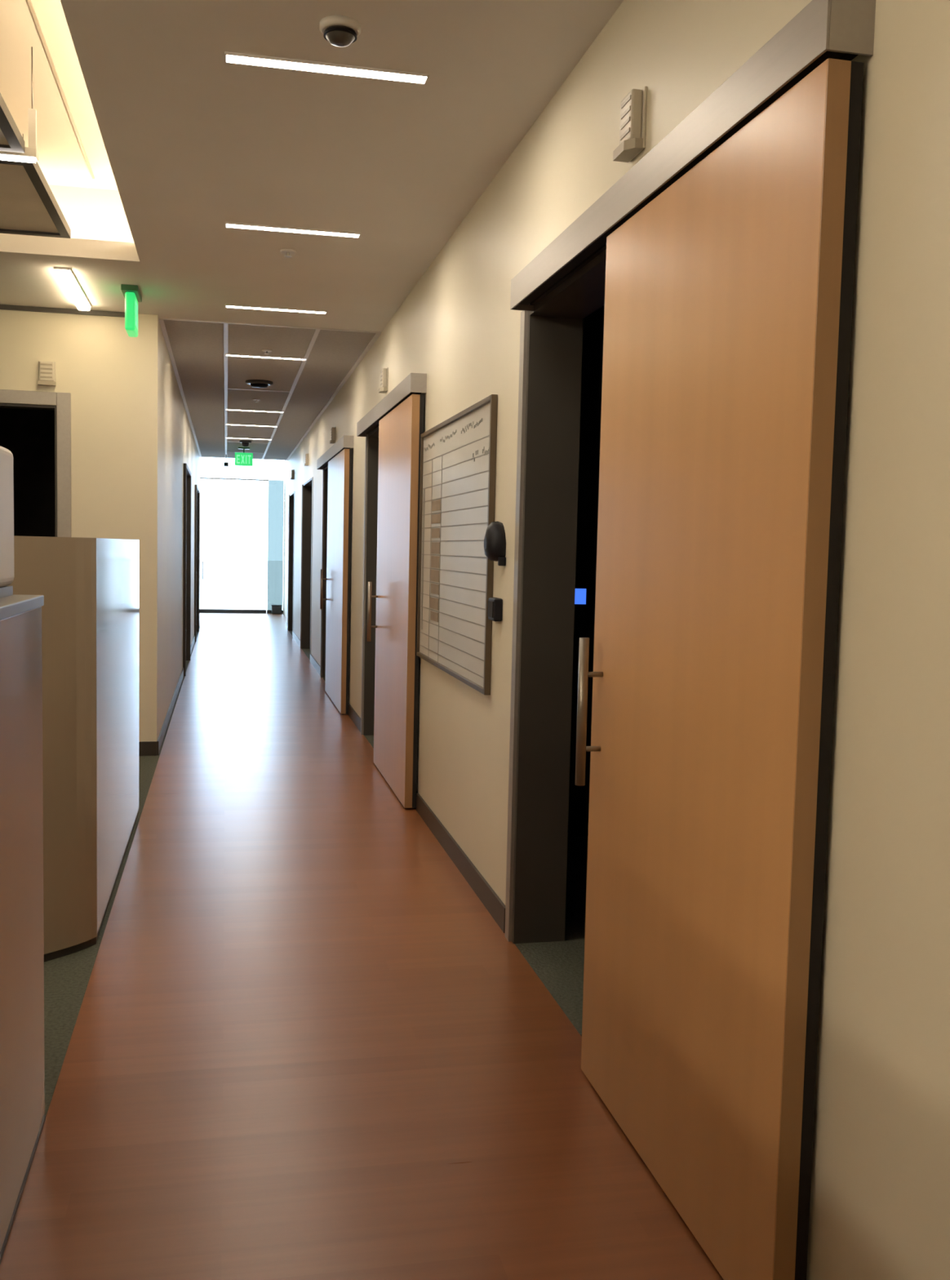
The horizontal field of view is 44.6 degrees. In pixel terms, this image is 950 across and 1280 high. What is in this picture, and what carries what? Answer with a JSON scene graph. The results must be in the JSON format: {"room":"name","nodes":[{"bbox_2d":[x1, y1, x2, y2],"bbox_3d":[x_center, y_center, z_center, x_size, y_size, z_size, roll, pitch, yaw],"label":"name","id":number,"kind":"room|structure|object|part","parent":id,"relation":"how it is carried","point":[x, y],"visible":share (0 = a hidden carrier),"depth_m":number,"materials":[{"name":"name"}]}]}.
{"room":"hospital interior","nodes":[
{"label":"hospital interior","id":0,"kind":"room"},
{"bbox_2d":[0,408,55,537],"bbox_3d":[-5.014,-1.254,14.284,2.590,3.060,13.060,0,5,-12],"label":"doorway","id":1,"kind":"structure","parent":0,"point":[28,434],"depth_m":11.63,"materials":[{"name":"paint"}]},
{"bbox_2d":[0,0,133,242],"bbox_3d":[-2.751,-2.076,1.629,4.440,0.440,9.820,0,5,-12],"label":"ceiling","id":2,"kind":"structure","parent":0,"point":[93,209],"depth_m":5.53,"materials":[{"name":"paint"}]},
{"bbox_2d":[0,93,24,153],"bbox_3d":[-2.310,-2.167,3.991,1.235,0.445,1.235,0,5,-12],"label":"ceiling panel","id":3,"kind":"object","parent":2,"relation":"hanging from","point":[11,140],"visible":1,"depth_m":4.54,"materials":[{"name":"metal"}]},
{"bbox_3d":[-2.315,-1.966,4.007,1.175,0.018,1.175,0,5,-12],"label":"panel","id":4,"kind":"part","parent":3,"relation":"part of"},
{"bbox_2d":[0,46,38,163],"bbox_3d":[-2.433,-2.215,4.656,1.275,0.456,0.060,0,5,-12],"label":"pendant light","id":5,"kind":"object","parent":2,"relation":"hanging from","point":[31,153],"visible":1,"depth_m":4.78,"materials":[{"name":"white plastic"}]},
{"bbox_2d":[0,154,35,163],"bbox_3d":[-2.438,-1.992,4.674,1.255,0.008,0.050,0,5,-12],"label":"diffuser","id":6,"kind":"object","parent":5,"relation":"attached to","point":[31,158],"depth_m":4.78,"materials":[{"name":"white plastic"}]},
{"bbox_2d":[0,133,71,238],"bbox_3d":[-2.589,-2.276,5.316,1.245,0.445,1.230,0,5,-12],"label":"ceiling panel","id":7,"kind":"object","parent":2,"relation":"hanging from","point":[28,206],"visible":0.86,"depth_m":5.51,"materials":[{"name":"metal"}]},
{"bbox_3d":[-2.594,-2.075,5.331,1.185,0.018,1.170,0,5,-12],"label":"panel","id":8,"kind":"part","parent":7,"relation":"part of","materials":[{"name":"beige paint"}]},
{"bbox_2d":[26,0,94,178],"bbox_3d":[-1.191,-2.213,2.101,0.012,0.008,8.950,0,5,-12],"label":"trim","id":9,"kind":"structure","parent":2,"relation":"attached to","point":[29,2],"depth_m":5.10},
{"bbox_2d":[0,309,136,539],"bbox_3d":[-5.100,-0.733,7.536,5.590,3.060,0.140,0,5,-12],"label":"wall","id":10,"kind":"structure","parent":0,"point":[95,357],"depth_m":7.93,"materials":[{"name":"beige paint"}]},
{"bbox_2d":[0,389,71,537],"bbox_3d":[-3.427,-0.442,7.906,1.300,2.500,0.165,0,5,-12],"label":"trim","id":11,"kind":"structure","parent":10,"relation":"attached to","point":[60,402],"depth_m":7.88,"materials":[{"name":"metal"}]},
{"bbox_2d":[37,360,56,386],"bbox_3d":[-2.890,-1.802,7.826,0.110,0.162,0.048,0,5,-12],"label":"signal box","id":12,"kind":"object","parent":10,"relation":"attached to","point":[47,370],"visible":1,"depth_m":7.81,"materials":[{"name":"white plastic"}]},
{"bbox_2d":[0,304,124,317],"bbox_3d":[-4.950,-2.236,7.361,5.390,0.030,0.022,0,5,-12],"label":"trim","id":13,"kind":"structure","parent":10,"relation":"attached to","point":[5,307],"depth_m":7.82,"materials":[{"name":"metal"}]},
{"bbox_2d":[138,741,156,755],"bbox_3d":[-4.952,0.750,7.612,5.530,0.100,0.012,0,5,-12],"label":"baseboard","id":14,"kind":"structure","parent":10,"relation":"attached to","point":[145,748],"depth_m":8.18,"materials":[{"name":"rubber"}]},
{"bbox_2d":[136,313,199,741],"bbox_3d":[-3.665,-1.240,14.502,0.140,3.060,13.200,0,5,-12],"label":"wall","id":15,"kind":"structure","parent":0,"point":[166,441],"depth_m":8.29,"materials":[{"name":"beige paint"}]},
{"bbox_2d":[156,621,199,755],"bbox_3d":[-3.625,0.236,14.633,0.012,0.100,13.200,0,5,-12],"label":"baseboard","id":16,"kind":"structure","parent":15,"relation":"attached to","point":[165,726],"depth_m":9.96,"materials":[{"name":"rubber"}]},
{"bbox_2d":[182,463,191,675],"bbox_3d":[-3.533,-0.856,13.921,0.180,2.390,1.850,0,5,-12],"label":"trim","id":17,"kind":"structure","parent":15,"relation":"attached to","point":[187,473],"depth_m":14.73,"materials":[{"name":"grey metal"}]},
{"bbox_2d":[194,484,199,641],"bbox_3d":[-4.563,-1.252,18.721,0.180,2.390,2.200,0,5,-12],"label":"trim","id":18,"kind":"structure","parent":15,"relation":"attached to","point":[197,531],"depth_m":19.69,"materials":[{"name":"grey metal"}]},
{"bbox_2d":[164,320,376,460],"bbox_3d":[-2.821,-2.828,14.665,1.560,0.120,13.180,0,5,-12],"label":"ceiling tiles","id":19,"kind":"structure","parent":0,"point":[197,347],"depth_m":10.81,"materials":[{"name":"white tile"}]},
{"bbox_2d":[223,454,228,466],"bbox_3d":[-4.328,-3.124,20.156,0.080,0.210,0.060,0,5,-12],"label":"sensor","id":20,"kind":"object","parent":19,"relation":"attached to","point":[225,464],"visible":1,"depth_m":20.13,"materials":[{"name":"plastic"}]},
{"bbox_2d":[235,447,253,466],"bbox_3d":[-3.725,-2.953,18.683,0.284,0.295,0.070,0,5,-12],"label":"exit sign","id":21,"kind":"object","parent":19,"relation":"hanging from","point":[243,459],"visible":1,"depth_m":18.66,"materials":[{"name":"green plastic"}]},
{"bbox_2d":[239,440,251,446],"bbox_3d":[-3.462,-2.959,17.483,0.180,0.085,0.180,0,5,-12],"label":"dome security camera","id":22,"kind":"object","parent":19,"relation":"attached to","point":[245,443],"visible":1,"depth_m":17.44,"materials":[{"name":"black plastic"}]},
{"bbox_2d":[226,437,271,439],"bbox_3d":[-3.328,-2.961,17.049,0.660,0.008,0.070,0,5,-12],"label":"strip light","id":23,"kind":"object","parent":19,"relation":"attached to","point":[227,437],"visible":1,"depth_m":17.05,"materials":[{"name":"white plastic"}]},
{"bbox_2d":[226,423,277,426],"bbox_3d":[-2.920,-2.804,15.149,0.660,0.008,0.070,0,5,-12],"label":"strip light","id":24,"kind":"object","parent":19,"relation":"attached to","point":[227,424],"visible":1,"depth_m":15.13,"materials":[{"name":"white plastic"}]},
{"bbox_2d":[226,408,283,413],"bbox_3d":[-2.564,-2.667,13.492,0.660,0.008,0.070,0,5,-12],"label":"strip light","id":25,"kind":"object","parent":19,"relation":"attached to","point":[226,409],"visible":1,"depth_m":13.48,"materials":[{"name":"white plastic"}]},
{"bbox_2d":[231,409,275,412],"bbox_3d":[-2.564,-2.668,13.492,0.648,0.006,0.058,0,5,-12],"label":"diffuser","id":26,"kind":"object","parent":25,"relation":"attached to","point":[232,410],"depth_m":13.49,"materials":[{"name":"white plastic"}]},
{"bbox_2d":[245,379,273,388],"bbox_3d":[-2.067,-2.445,11.103,0.260,0.058,0.260,0,5,-12],"label":"dome security camera","id":27,"kind":"object","parent":19,"relation":"attached to","point":[260,384],"visible":1,"depth_m":11.03,"materials":[{"name":"black plastic"}]},
{"bbox_2d":[225,353,306,360],"bbox_3d":[-1.734,-2.348,9.623,0.660,0.008,0.070,0,5,-12],"label":"strip light","id":28,"kind":"object","parent":19,"relation":"attached to","point":[228,354],"visible":1,"depth_m":9.62,"materials":[{"name":"white plastic"}]},
{"bbox_2d":[226,355,303,359],"bbox_3d":[-1.734,-2.349,9.623,0.648,0.006,0.058,0,5,-12],"label":"diffuser","id":29,"kind":"object","parent":28,"relation":"attached to","point":[246,356],"depth_m":9.62,"materials":[{"name":"white plastic"}]},
{"bbox_2d":[262,349,272,354],"bbox_3d":[-1.670,-2.310,9.302,0.084,0.031,0.084,0,5,-12],"label":"sprinkler","id":30,"kind":"object","parent":19,"relation":"attached to","point":[263,350],"visible":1,"depth_m":9.28,"materials":[{"name":"white metal"}]},
{"bbox_3d":[-1.669,-2.320,9.301,0.084,0.010,0.084,0,5,-12],"label":"plate","id":31,"kind":"part","parent":30,"relation":"part of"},
{"bbox_2d":[158,318,381,460],"bbox_3d":[-2.811,-2.758,14.617,1.560,0.012,13.090,0,5,-12],"label":"trim","id":32,"kind":"structure","parent":19,"relation":"attached to","point":[378,334],"depth_m":10.37,"materials":[{"name":"white metal"}]},
{"bbox_2d":[283,460,288,617],"bbox_3d":[-4.791,-2.147,23.277,2.800,3.460,4.520,0,5,-12],"label":"wall","id":33,"kind":"structure","parent":0,"point":[286,466],"depth_m":24.86,"materials":[{"name":"beige paint"}]},
{"bbox_2d":[199,477,268,613],"bbox_3d":[-5.321,-2.058,25.360,1.560,2.935,0.114,0,5,-12],"label":"door","id":34,"kind":"structure","parent":33,"relation":"in","point":[211,611],"depth_m":25.40,"materials":[{"name":"metal"}]},
{"bbox_3d":[-5.937,-1.515,25.257,0.028,0.400,0.084,0,5,-12],"label":"handle","id":35,"kind":"part","parent":34,"relation":"part of","materials":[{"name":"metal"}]},
{"bbox_3d":[-5.332,-0.635,25.508,1.460,0.075,0.050,0,5,-12],"label":"rail","id":36,"kind":"part","parent":34,"relation":"part of","materials":[{"name":"black metal"}]},
{"bbox_2d":[266,480,284,613],"bbox_3d":[-4.407,-2.052,25.589,0.355,2.930,0.050,0,5,-12],"label":"window","id":37,"kind":"structure","parent":33,"relation":"in","point":[276,487],"depth_m":25.58,"materials":[{"name":"glass"}]},
{"bbox_3d":[-4.440,-0.627,25.700,0.355,0.070,0.050,0,5,-12],"label":"sill","id":38,"kind":"part","parent":37,"relation":"part of","materials":[{"name":"grey metal"}]},
{"bbox_2d":[0,0,623,332],"bbox_3d":[-3.017,-1.835,1.930,7.290,0.100,11.720,0,5,-12],"label":"ceiling","id":39,"kind":"structure","parent":0,"point":[196,142],"depth_m":4.48,"materials":[{"name":"paint"}]},
{"bbox_2d":[53,266,91,311],"bbox_3d":[-2.480,-2.159,7.170,0.090,0.040,1.080,0,5,-12],"label":"recessed light","id":40,"kind":"object","parent":39,"relation":"in","point":[66,277],"visible":1,"depth_m":7.03,"materials":[{"name":"white plastic"}]},
{"bbox_2d":[120,284,142,337],"bbox_3d":[-2.139,-2.042,7.222,0.100,0.265,0.340,0,5,-12],"label":"exit sign","id":41,"kind":"object","parent":39,"relation":"hanging from","point":[131,293],"visible":1,"depth_m":7.10,"materials":[{"name":"green plastic"}]},
{"bbox_3d":[-2.140,-2.025,7.223,0.060,0.230,0.260,0,5,-12],"label":"panel","id":42,"kind":"part","parent":41,"relation":"part of","materials":[{"name":"green plastic"}]},
{"bbox_2d":[225,304,327,314],"bbox_3d":[-1.313,-2.186,7.664,0.660,0.008,0.070,0,5,-12],"label":"recessed light","id":43,"kind":"object","parent":39,"relation":"in","point":[233,306],"visible":1,"depth_m":7.66,"materials":[{"name":"white plastic"}]},
{"bbox_2d":[280,248,296,257],"bbox_3d":[-0.992,-2.050,6.154,0.084,0.031,0.084,0,5,-12],"label":"sprinkler","id":44,"kind":"object","parent":39,"relation":"attached to","point":[288,251],"visible":1,"depth_m":6.14,"materials":[{"name":"white metal"}]},
{"bbox_3d":[-0.992,-2.060,6.153,0.084,0.010,0.084,0,5,-12],"label":"plate","id":45,"kind":"part","parent":44,"relation":"part of","materials":[{"name":"white metal"}]},
{"bbox_2d":[225,222,360,238],"bbox_3d":[-0.899,-2.027,5.735,0.660,0.008,0.070,0,5,-12],"label":"recessed light","id":46,"kind":"object","parent":39,"relation":"in","point":[228,224],"visible":1,"depth_m":5.73,"materials":[{"name":"white plastic"}]},
{"bbox_2d":[224,51,429,84],"bbox_3d":[-0.480,-1.866,3.786,0.660,0.008,0.070,0,5,-12],"label":"recessed light","id":47,"kind":"object","parent":39,"relation":"in","point":[235,58],"visible":1,"depth_m":3.78,"materials":[{"name":"white plastic"}]},
{"bbox_2d":[320,15,360,47],"bbox_3d":[-0.404,-1.815,3.478,0.124,0.058,0.124,0,5,-12],"label":"dome security camera","id":48,"kind":"object","parent":39,"relation":"attached to","point":[341,31],"visible":1,"depth_m":3.44,"materials":[{"name":"white plastic"}]},
{"bbox_2d":[44,627,589,1116],"bbox_3d":[-2.841,0.809,8.897,10.600,0.120,24.800,0,5,-12],"label":"floor","id":49,"kind":"structure","parent":0,"point":[559,965],"depth_m":4.17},
{"bbox_2d":[0,535,139,1263],"bbox_3d":[-1.217,0.570,1.910,0.672,1.512,8.980,0,5,-12],"label":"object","id":50,"kind":"object","parent":49,"relation":"on","point":[90,587],"depth_m":4.10,"materials":[{"name":"laminate"}]},
{"bbox_2d":[0,445,14,598],"bbox_3d":[-1.329,-0.263,2.447,0.548,0.360,0.768,0,5,-12],"label":"equipment box","id":51,"kind":"object","parent":50,"relation":"on","point":[6,470],"visible":1,"depth_m":2.77,"materials":[{"name":"white plastic"}]},
{"bbox_2d":[568,585,589,836],"bbox_3d":[0.513,0.367,6.256,0.360,1.325,0.360,0,5,-12],"label":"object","id":52,"kind":"object","parent":49,"relation":"on","point":[577,827],"visible":0.32,"depth_m":6.20,"materials":[{"name":"black plastic"}]},
{"bbox_2d":[0,612,724,1279],"bbox_3d":[-2.232,0.637,11.302,2.800,0.120,29.260,0,5,-12],"label":"floor","id":53,"kind":"structure","parent":0,"point":[303,1045],"depth_m":3.38,"materials":[{"name":"brown wood"}]},
{"bbox_2d":[271,604,281,613],"bbox_3d":[-4.378,-0.675,25.570,0.220,0.190,0.190,0,5,-12],"label":"box","id":54,"kind":"object","parent":53,"relation":"on","point":[276,609],"visible":1,"depth_m":25.48,"materials":[{"name":"black plastic"}]},
{"bbox_2d":[571,305,604,802],"bbox_3d":[0.852,-0.752,9.561,3.120,3.060,24.800,0,5,-12],"label":"wall","id":55,"kind":"structure","parent":0,"point":[593,323],"depth_m":6.84,"materials":[{"name":"paint"}]},
{"bbox_2d":[286,0,949,1279],"bbox_3d":[-0.765,-0.762,9.213,0.190,3.060,24.800,0,5,-12],"label":"wall","id":56,"kind":"structure","parent":0,"point":[880,1202],"depth_m":2.04,"materials":[{"name":"beige paint"}]},
{"bbox_2d":[287,491,294,631],"bbox_3d":[-3.042,-1.300,19.788,0.218,2.390,1.470,0,5,-12],"label":"trim","id":57,"kind":"structure","parent":56,"relation":"attached to","point":[291,497],"depth_m":20.40,"materials":[{"name":"metal"}]},
{"bbox_2d":[290,469,293,479],"bbox_3d":[-3.033,-2.745,19.234,0.052,0.162,0.116,0,5,-12],"label":"signal box","id":58,"kind":"object","parent":56,"relation":"attached to","point":[292,470],"visible":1,"depth_m":19.19,"materials":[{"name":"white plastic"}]},
{"bbox_2d":[300,477,312,653],"bbox_3d":[-2.236,-0.990,16.035,0.218,2.390,1.970,0,5,-12],"label":"trim","id":59,"kind":"structure","parent":56,"relation":"attached to","point":[307,488],"depth_m":16.90,"materials":[{"name":"metal"}]},
{"bbox_2d":[304,453,308,466],"bbox_3d":[-2.301,-2.464,15.823,0.052,0.162,0.116,0,5,-12],"label":"signal box","id":60,"kind":"object","parent":56,"relation":"attached to","point":[306,464],"visible":1,"depth_m":15.78,"materials":[{"name":"white plastic"}]},
{"bbox_2d":[320,465,328,677],"bbox_3d":[-1.483,-0.700,12.527,0.218,2.390,1.670,0,5,-12],"label":"trim","id":61,"kind":"structure","parent":56,"relation":"attached to","point":[325,472],"depth_m":13.24,"materials":[{"name":"metal"}]},
{"bbox_3d":[-1.581,-0.701,12.506,0.018,2.390,1.670,0,5,-12],"label":"casing","id":62,"kind":"part","parent":61,"relation":"part of","materials":[{"name":"metal"}]},
{"bbox_2d":[329,426,335,444],"bbox_3d":[-1.465,-2.107,11.928,0.052,0.162,0.116,0,5,-12],"label":"signal box","id":63,"kind":"object","parent":56,"relation":"attached to","point":[332,440],"visible":0.99,"depth_m":11.88,"materials":[{"name":"white plastic"}]},
{"bbox_2d":[316,435,354,469],"bbox_3d":[-1.430,-1.864,11.667,0.090,0.106,3.062,0,5,-12],"label":"sliding track","id":64,"kind":"object","parent":56,"relation":"attached to","point":[346,442],"visible":0.99,"depth_m":10.96,"materials":[{"name":"metal"}]},
{"bbox_3d":[-1.427,-1.872,11.667,0.084,0.091,3.050,0,5,-12],"label":"rail","id":65,"kind":"part","parent":64,"relation":"part of","materials":[{"name":"grey metal"}]},
{"bbox_2d":[320,448,352,714],"bbox_3d":[-1.351,-0.573,11.103,0.114,2.362,1.700,0,5,-13],"label":"door leaf","id":66,"kind":"structure","parent":56,"relation":"in","point":[340,468],"depth_m":10.63,"materials":[{"name":"brown wood"}]},
{"bbox_3d":[-1.567,-0.519,11.847,0.027,0.406,0.027,0,5,-12],"label":"handle","id":67,"kind":"part","parent":66,"relation":"part of","materials":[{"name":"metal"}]},
{"bbox_2d":[360,426,378,735],"bbox_3d":[-0.631,-0.372,8.556,0.218,2.390,1.520,0,5,-12],"label":"trim","id":68,"kind":"structure","parent":56,"relation":"attached to","point":[371,442],"depth_m":9.20,"materials":[{"name":"metal"}]},
{"bbox_3d":[-0.729,-0.373,8.535,0.018,2.390,1.520,0,5,-12],"label":"casing","id":69,"kind":"part","parent":68,"relation":"part of","materials":[{"name":"metal"}]},
{"bbox_2d":[378,367,388,393],"bbox_3d":[-0.638,-1.809,8.076,0.052,0.162,0.116,0,5,-12],"label":"signal box","id":70,"kind":"object","parent":56,"relation":"attached to","point":[384,388],"visible":1,"depth_m":8.03,"materials":[{"name":"white plastic"}]},
{"bbox_3d":[-0.617,-1.810,8.081,0.008,0.160,0.116,0,5,-12],"label":"plate","id":71,"kind":"part","parent":70,"relation":"part of","materials":[{"name":"white plastic"}]},
{"bbox_2d":[356,373,426,436],"bbox_3d":[-0.600,-1.545,7.803,0.090,0.106,2.732,0,5,-12],"label":"sliding track","id":72,"kind":"object","parent":56,"relation":"attached to","point":[414,383],"visible":1,"depth_m":7.19,"materials":[{"name":"metal"}]},
{"bbox_3d":[-0.597,-1.553,7.803,0.084,0.091,2.720,0,5,-12],"label":"rail","id":73,"kind":"part","parent":72,"relation":"part of","materials":[{"name":"grey metal"}]},
{"bbox_2d":[285,622,505,933],"bbox_3d":[-0.898,0.712,9.306,0.012,0.100,24.800,0,5,-12],"label":"baseboard","id":74,"kind":"structure","parent":56,"relation":"attached to","point":[484,891],"depth_m":5.46,"materials":[{"name":"rubber"}]},
{"bbox_2d":[367,394,424,808],"bbox_3d":[-0.530,-0.257,7.278,0.114,2.362,1.450,0,5,-13],"label":"door leaf","id":75,"kind":"structure","parent":56,"relation":"in","point":[397,660],"depth_m":6.96,"materials":[{"name":"brown wood"}]},
{"bbox_3d":[-0.720,-0.193,7.900,0.027,0.406,0.027,0,5,-12],"label":"handle","id":76,"kind":"part","parent":75,"relation":"part of","materials":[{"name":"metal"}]},
{"bbox_3d":[-0.508,-0.263,7.283,0.044,2.350,1.444,0,5,-12],"label":"panel","id":77,"kind":"part","parent":75,"relation":"part of","materials":[{"name":"brown wood"}]},
{"bbox_2d":[416,394,497,694],"bbox_3d":[-0.119,-0.461,5.683,0.028,1.245,1.780,0,5,-12],"label":"whiteboard","id":78,"kind":"object","parent":56,"relation":"attached to","point":[458,455],"visible":0.99,"depth_m":5.49,"materials":[{"name":"white metal"}]},
{"bbox_2d":[484,521,506,565],"bbox_3d":[0.076,-0.390,4.674,0.070,0.178,0.152,0,5,-12],"label":"wall device","id":79,"kind":"object","parent":56,"relation":"attached to","point":[495,540],"visible":1,"depth_m":4.62,"materials":[{"name":"black plastic"}]},
{"bbox_2d":[487,597,502,621],"bbox_3d":[0.081,-0.125,4.714,0.040,0.093,0.115,0,5,-12],"label":"card reader","id":80,"kind":"object","parent":56,"relation":"attached to","point":[495,605],"visible":1,"depth_m":4.66,"materials":[{"name":"black plastic"}]},
{"bbox_3d":[0.063,-0.125,4.710,0.004,0.064,0.085,0,5,-12],"label":"plate","id":81,"kind":"part","parent":80,"relation":"part of","materials":[{"name":"grey plastic"}]},
{"bbox_2d":[504,248,606,943],"bbox_3d":[0.391,0.021,3.795,0.218,2.390,1.350,0,5,-12],"label":"trim","id":82,"kind":"structure","parent":56,"relation":"attached to","point":[551,335],"depth_m":4.36,"materials":[{"name":"metal"}]},
{"bbox_3d":[0.293,0.020,3.774,0.018,2.390,1.350,0,5,-12],"label":"casing","id":83,"kind":"part","parent":82,"relation":"part of","materials":[{"name":"metal"}]},
{"bbox_2d":[613,86,647,162],"bbox_3d":[0.420,-1.399,3.145,0.052,0.162,0.116,0,5,-12],"label":"signal box","id":84,"kind":"object","parent":56,"relation":"attached to","point":[633,126],"visible":1,"depth_m":3.10,"materials":[{"name":"white plastic"}]},
{"bbox_3d":[0.442,-1.400,3.150,0.008,0.160,0.116,0,5,-12],"label":"plate","id":85,"kind":"part","parent":84,"relation":"part of","materials":[{"name":"white plastic"}]},
{"bbox_2d":[510,0,875,311],"bbox_3d":[0.410,-1.157,3.098,0.090,0.106,2.267,0,5,-12],"label":"sliding track","id":86,"kind":"object","parent":56,"relation":"attached to","point":[823,30],"visible":0.98,"depth_m":2.46,"materials":[{"name":"metal"}]},
{"bbox_2d":[575,57,864,1279],"bbox_3d":[0.457,0.123,2.678,0.114,2.362,1.201,0,5,-13],"label":"door leaf","id":87,"kind":"structure","parent":56,"relation":"in","point":[729,294],"depth_m":2.40,"materials":[{"name":"brown wood"}]},
{"bbox_3d":[0.294,0.197,3.178,0.027,0.406,0.027,0,5,-12],"label":"handle","id":88,"kind":"part","parent":87,"relation":"part of","materials":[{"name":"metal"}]},
{"bbox_3d":[0.318,0.299,3.192,0.055,0.015,0.015,0,5,-12],"label":"handle post","id":89,"kind":"part","parent":87,"relation":"part of","materials":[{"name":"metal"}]},
{"bbox_3d":[0.323,0.094,3.176,0.055,0.015,0.015,0,5,-12],"label":"handle post","id":90,"kind":"part","parent":87,"relation":"part of","materials":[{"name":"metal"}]},
{"label":"outside","id":91,"kind":"structure","parent":0,"visible":0},
{"bbox_2d":[199,559,283,613],"bbox_3d":[-15.315,-4.260,71.297,80.000,0.160,93.940,0,5,-12],"label":"ground","id":92,"kind":"structure","parent":91,"point":[235,584],"depth_m":44.08,"materials":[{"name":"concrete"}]}
]}

